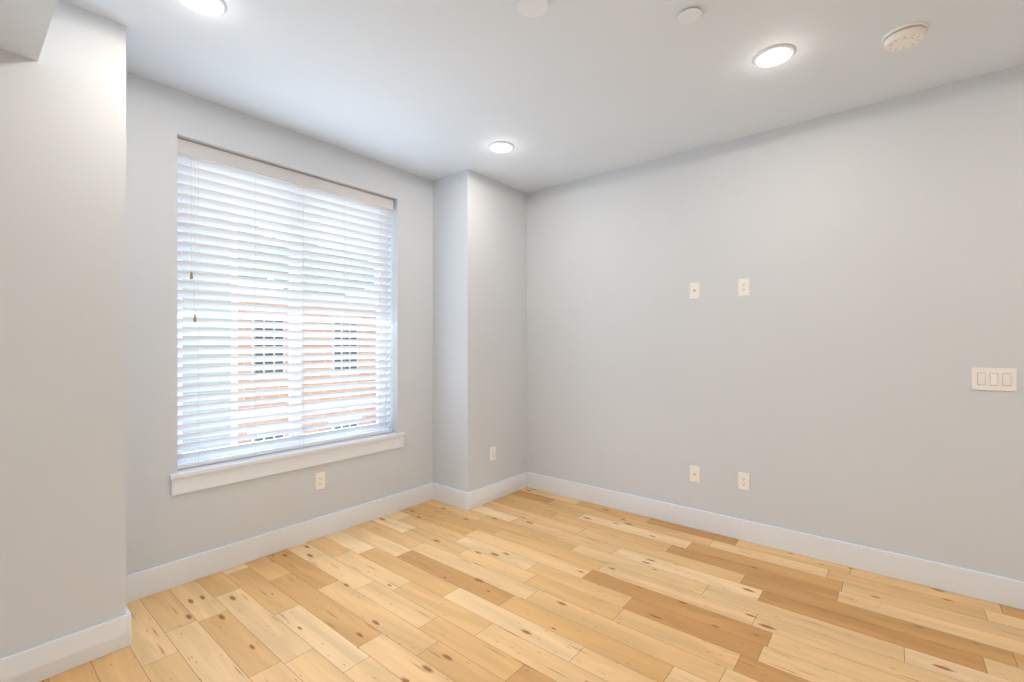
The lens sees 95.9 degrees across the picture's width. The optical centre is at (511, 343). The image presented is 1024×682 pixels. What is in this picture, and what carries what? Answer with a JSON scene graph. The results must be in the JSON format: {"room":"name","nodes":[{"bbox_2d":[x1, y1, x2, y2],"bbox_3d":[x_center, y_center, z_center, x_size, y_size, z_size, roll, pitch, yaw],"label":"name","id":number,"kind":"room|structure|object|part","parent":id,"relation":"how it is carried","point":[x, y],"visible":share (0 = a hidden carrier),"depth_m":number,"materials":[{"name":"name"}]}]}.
{"room":"empty living room","nodes":[
{"label":"empty living room","id":0,"kind":"room"},
{"bbox_2d":[0,0,125,658],"bbox_3d":[-2.429,-0.035,1.504,0.435,2.740,1.750,0,0,39],"label":"wall","id":1,"kind":"structure","parent":0,"point":[62,335],"depth_m":1.89,"materials":[{"name":"paint"}]},
{"bbox_2d":[0,614,126,681],"bbox_3d":[-2.255,1.265,1.361,0.016,0.140,1.751,0,0,39],"label":"baseboard","id":2,"kind":"structure","parent":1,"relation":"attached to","point":[43,661],"depth_m":1.88,"materials":[{"name":"white wood"}]},
{"bbox_2d":[126,607,130,646],"bbox_3d":[-1.864,1.265,2.182,0.451,0.140,0.016,0,0,39],"label":"baseboard return","id":3,"kind":"object","parent":1,"relation":"attached to","point":[128,613],"visible":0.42,"depth_m":2.04,"materials":[{"name":"white wood"}]},
{"bbox_2d":[126,72,432,575],"bbox_3d":[-1.767,-0.035,2.854,0.250,2.740,4.680,0,0,39],"label":"wall","id":4,"kind":"structure","parent":0,"point":[163,526],"depth_m":2.71,"materials":[{"name":"paint"}]},
{"bbox_2d":[177,153,385,463],"bbox_3d":[-1.530,-0.221,3.246,0.070,1.878,1.475,0,0,39],"label":"window","id":5,"kind":"structure","parent":4,"relation":"in","point":[185,460],"depth_m":3.20,"materials":[{"name":"white plastic"}]},
{"bbox_2d":[177,138,393,469],"bbox_3d":[-1.442,-0.223,3.174,0.073,1.866,1.467,0,0,39],"label":"window blind","id":6,"kind":"object","parent":5,"relation":"attached to","point":[199,177],"visible":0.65,"depth_m":3.03,"materials":[{"name":"white plastic"}]},
{"bbox_3d":[-1.449,0.699,3.179,0.052,0.022,1.459,0,0,39],"label":"rail","id":7,"kind":"part","parent":6,"relation":"part of","materials":[{"name":"white plastic"}]},
{"bbox_2d":[171,436,403,495],"bbox_3d":[-1.370,0.786,3.128,0.017,0.092,1.555,0,0,39],"label":"apron","id":8,"kind":"object","parent":4,"relation":"attached to","point":[208,480],"visible":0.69,"depth_m":2.95,"materials":[{"name":"white wood"}]},
{"bbox_2d":[169,432,405,479],"bbox_3d":[-1.426,0.728,3.174,0.192,0.025,1.571,0,0,39],"label":"window sill","id":9,"kind":"structure","parent":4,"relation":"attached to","point":[209,468],"depth_m":2.96,"materials":[{"name":"white wood"}]},
{"bbox_2d":[315,471,324,489],"bbox_3d":[-1.325,0.947,3.191,0.008,0.115,0.070,0,0,39],"label":"outlet","id":10,"kind":"object","parent":4,"relation":"attached to","point":[320,480],"visible":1,"depth_m":3.19,"materials":[{"name":"white plastic"}]},
{"bbox_2d":[126,483,432,603],"bbox_3d":[-1.352,1.265,3.151,0.016,0.140,2.135,0,0,39],"label":"baseboard","id":11,"kind":"structure","parent":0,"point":[154,580],"depth_m":2.88,"materials":[{"name":"white wood"}]},
{"bbox_2d":[433,169,526,491],"bbox_3d":[-0.272,-0.035,4.151,0.420,2.740,0.780,0,0,39],"label":"column","id":12,"kind":"structure","parent":0,"point":[479,315],"depth_m":3.90,"materials":[{"name":"paint"}]},
{"bbox_2d":[433,483,467,509],"bbox_3d":[-0.518,1.265,3.838,0.406,0.140,0.016,0,0,39],"label":"baseboard","id":13,"kind":"structure","parent":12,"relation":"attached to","point":[450,496],"depth_m":3.83,"materials":[{"name":"white wood"}]},
{"bbox_2d":[490,446,495,460],"bbox_3d":[-0.164,0.936,3.946,0.008,0.115,0.070,0,0,39],"label":"outlet","id":14,"kind":"object","parent":12,"relation":"attached to","point":[493,453],"visible":1,"depth_m":3.94,"materials":[{"name":"white plastic"}]},
{"bbox_2d":[466,472,526,509],"bbox_3d":[-0.113,1.265,4.001,0.016,0.140,0.781,0,0,39],"label":"baseboard","id":15,"kind":"structure","parent":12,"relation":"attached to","point":[488,493],"depth_m":3.95,"materials":[{"name":"white wood"}]},
{"bbox_2d":[40,487,1023,681],"bbox_3d":[1.445,1.435,0.226,8.550,0.200,5.180,0,0,39],"label":"floor","id":16,"kind":"structure","parent":0,"point":[526,584],"depth_m":2.28,"materials":[{"name":"brown wood"}]},
{"bbox_2d":[64,0,1023,192],"bbox_3d":[1.445,-1.530,0.226,8.550,0.250,5.180,0,0,39],"label":"ceiling","id":17,"kind":"structure","parent":0,"point":[558,92],"depth_m":2.35,"materials":[{"name":"paint"}]},
{"bbox_2d":[0,0,56,60],"bbox_3d":[0.599,-1.263,-1.151,7.615,0.284,1.477,0,0,39],"label":"soffit","id":18,"kind":"structure","parent":17,"relation":"attached to","point":[24,25],"depth_m":1.63,"materials":[{"name":"paint"}]},
{"bbox_2d":[178,0,226,15],"bbox_3d":[-1.272,-1.399,1.883,0.188,0.011,0.188,0,0,39],"label":"recessed light","id":19,"kind":"object","parent":17,"relation":"in","point":[211,7],"visible":1,"depth_m":1.91,"materials":[{"name":"white"}]},
{"bbox_2d":[488,141,513,152],"bbox_3d":[-0.076,-1.399,3.293,0.188,0.011,0.188,0,0,39],"label":"recessed light","id":20,"kind":"object","parent":17,"relation":"in","point":[501,146],"visible":1,"depth_m":3.27,"materials":[{"name":"white"}]},
{"bbox_2d":[517,0,548,17],"bbox_3d":[0.085,-1.400,1.911,0.132,0.010,0.132,0,0,39],"label":"sprinkler","id":21,"kind":"object","parent":17,"relation":"attached to","point":[531,8],"visible":1,"depth_m":1.92,"materials":[{"name":"white plastic"}]},
{"bbox_2d":[678,8,701,23],"bbox_3d":[0.758,-1.400,1.970,0.096,0.010,0.096,0,0,39],"label":"sprinkler","id":22,"kind":"object","parent":17,"relation":"attached to","point":[689,15],"visible":1,"depth_m":1.97,"materials":[{"name":"white plastic"}]},
{"bbox_2d":[752,43,795,67],"bbox_3d":[1.277,-1.399,2.254,0.188,0.011,0.188,0,0,39],"label":"recessed light","id":23,"kind":"object","parent":17,"relation":"in","point":[774,55],"visible":1,"depth_m":2.23,"materials":[{"name":"white"}]},
{"bbox_2d":[881,22,928,50],"bbox_3d":[1.780,-1.385,2.096,0.166,0.041,0.166,0,0,39],"label":"smoke detector","id":24,"kind":"object","parent":17,"relation":"attached to","point":[903,37],"visible":1,"depth_m":2.07,"materials":[{"name":"white plastic"}]},
{"bbox_2d":[527,65,1023,580],"bbox_3d":[3.006,-0.035,2.134,8.550,2.740,0.250,0,0,39],"label":"wall","id":25,"kind":"structure","parent":0,"point":[817,381],"depth_m":2.90,"materials":[{"name":"paint"}]},
{"bbox_2d":[690,465,699,482],"bbox_3d":[1.319,0.943,3.340,0.070,0.115,0.020,0,0,39],"label":"outlet","id":26,"kind":"object","parent":25,"relation":"attached to","point":[694,473],"visible":1,"depth_m":3.34,"materials":[{"name":"white plastic"}]},
{"bbox_2d":[690,282,699,298],"bbox_3d":[1.319,-0.385,3.340,0.070,0.115,0.020,0,0,39],"label":"outlet","id":27,"kind":"object","parent":25,"relation":"attached to","point":[694,290],"visible":1,"depth_m":3.34,"materials":[{"name":"white plastic"}]},
{"bbox_2d":[738,472,749,490],"bbox_3d":[1.575,0.935,3.138,0.070,0.115,0.008,0,0,39],"label":"duplex electrical outlet","id":28,"kind":"object","parent":25,"relation":"attached to","point":[743,481],"visible":1,"depth_m":3.13,"materials":[{"name":"white plastic"}]},
{"bbox_2d":[738,278,749,295],"bbox_3d":[1.575,-0.385,3.138,0.070,0.115,0.008,0,0,39],"label":"duplex electrical outlet","id":29,"kind":"object","parent":25,"relation":"attached to","point":[743,287],"visible":1,"depth_m":3.13,"materials":[{"name":"white plastic"}]},
{"bbox_2d":[527,472,1023,609],"bbox_3d":[3.090,1.265,1.893,7.615,0.140,0.016,0,0,39],"label":"baseboard","id":30,"kind":"structure","parent":25,"relation":"attached to","point":[1005,591],"depth_m":2.88,"materials":[{"name":"white wood"}]},
{"bbox_2d":[972,368,1016,390],"bbox_3d":[2.490,0.183,2.387,0.162,0.115,0.012,0,0,39],"label":"light switch","id":31,"kind":"object","parent":25,"relation":"attached to","point":[1001,379],"visible":1,"depth_m":2.38,"materials":[{"name":"white plastic"}]},
{"label":"outside","id":32,"kind":"structure","parent":0,"visible":0},
{"bbox_3d":[-7.367,4.585,9.906,17.250,0.100,46.000,0,0,39],"label":"ground","id":33,"kind":"structure","parent":32,"visible":0},
{"bbox_2d":[182,184,237,452],"bbox_3d":[-12.433,-0.315,3.740,1.820,9.700,18.040,0,0,39],"label":"building","id":34,"kind":"structure","parent":33,"relation":"on","point":[208,410],"depth_m":9.75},
{"bbox_2d":[238,222,373,294],"bbox_3d":[-7.953,0.423,15.583,3.240,8.424,7.578,0,0,39],"label":"tree","id":35,"kind":"object","parent":33,"relation":"on","point":[301,266],"depth_m":15.16,"materials":[{"name":"green plant"}]},
{"bbox_2d":[238,292,375,443],"bbox_3d":[-1.554,1.545,18.136,0.420,5.980,17.900,0,0,39],"label":"brick building","id":36,"kind":"structure","parent":33,"relation":"on","point":[305,401],"depth_m":12.96,"materials":[{"name":"red brick"}]}
]}

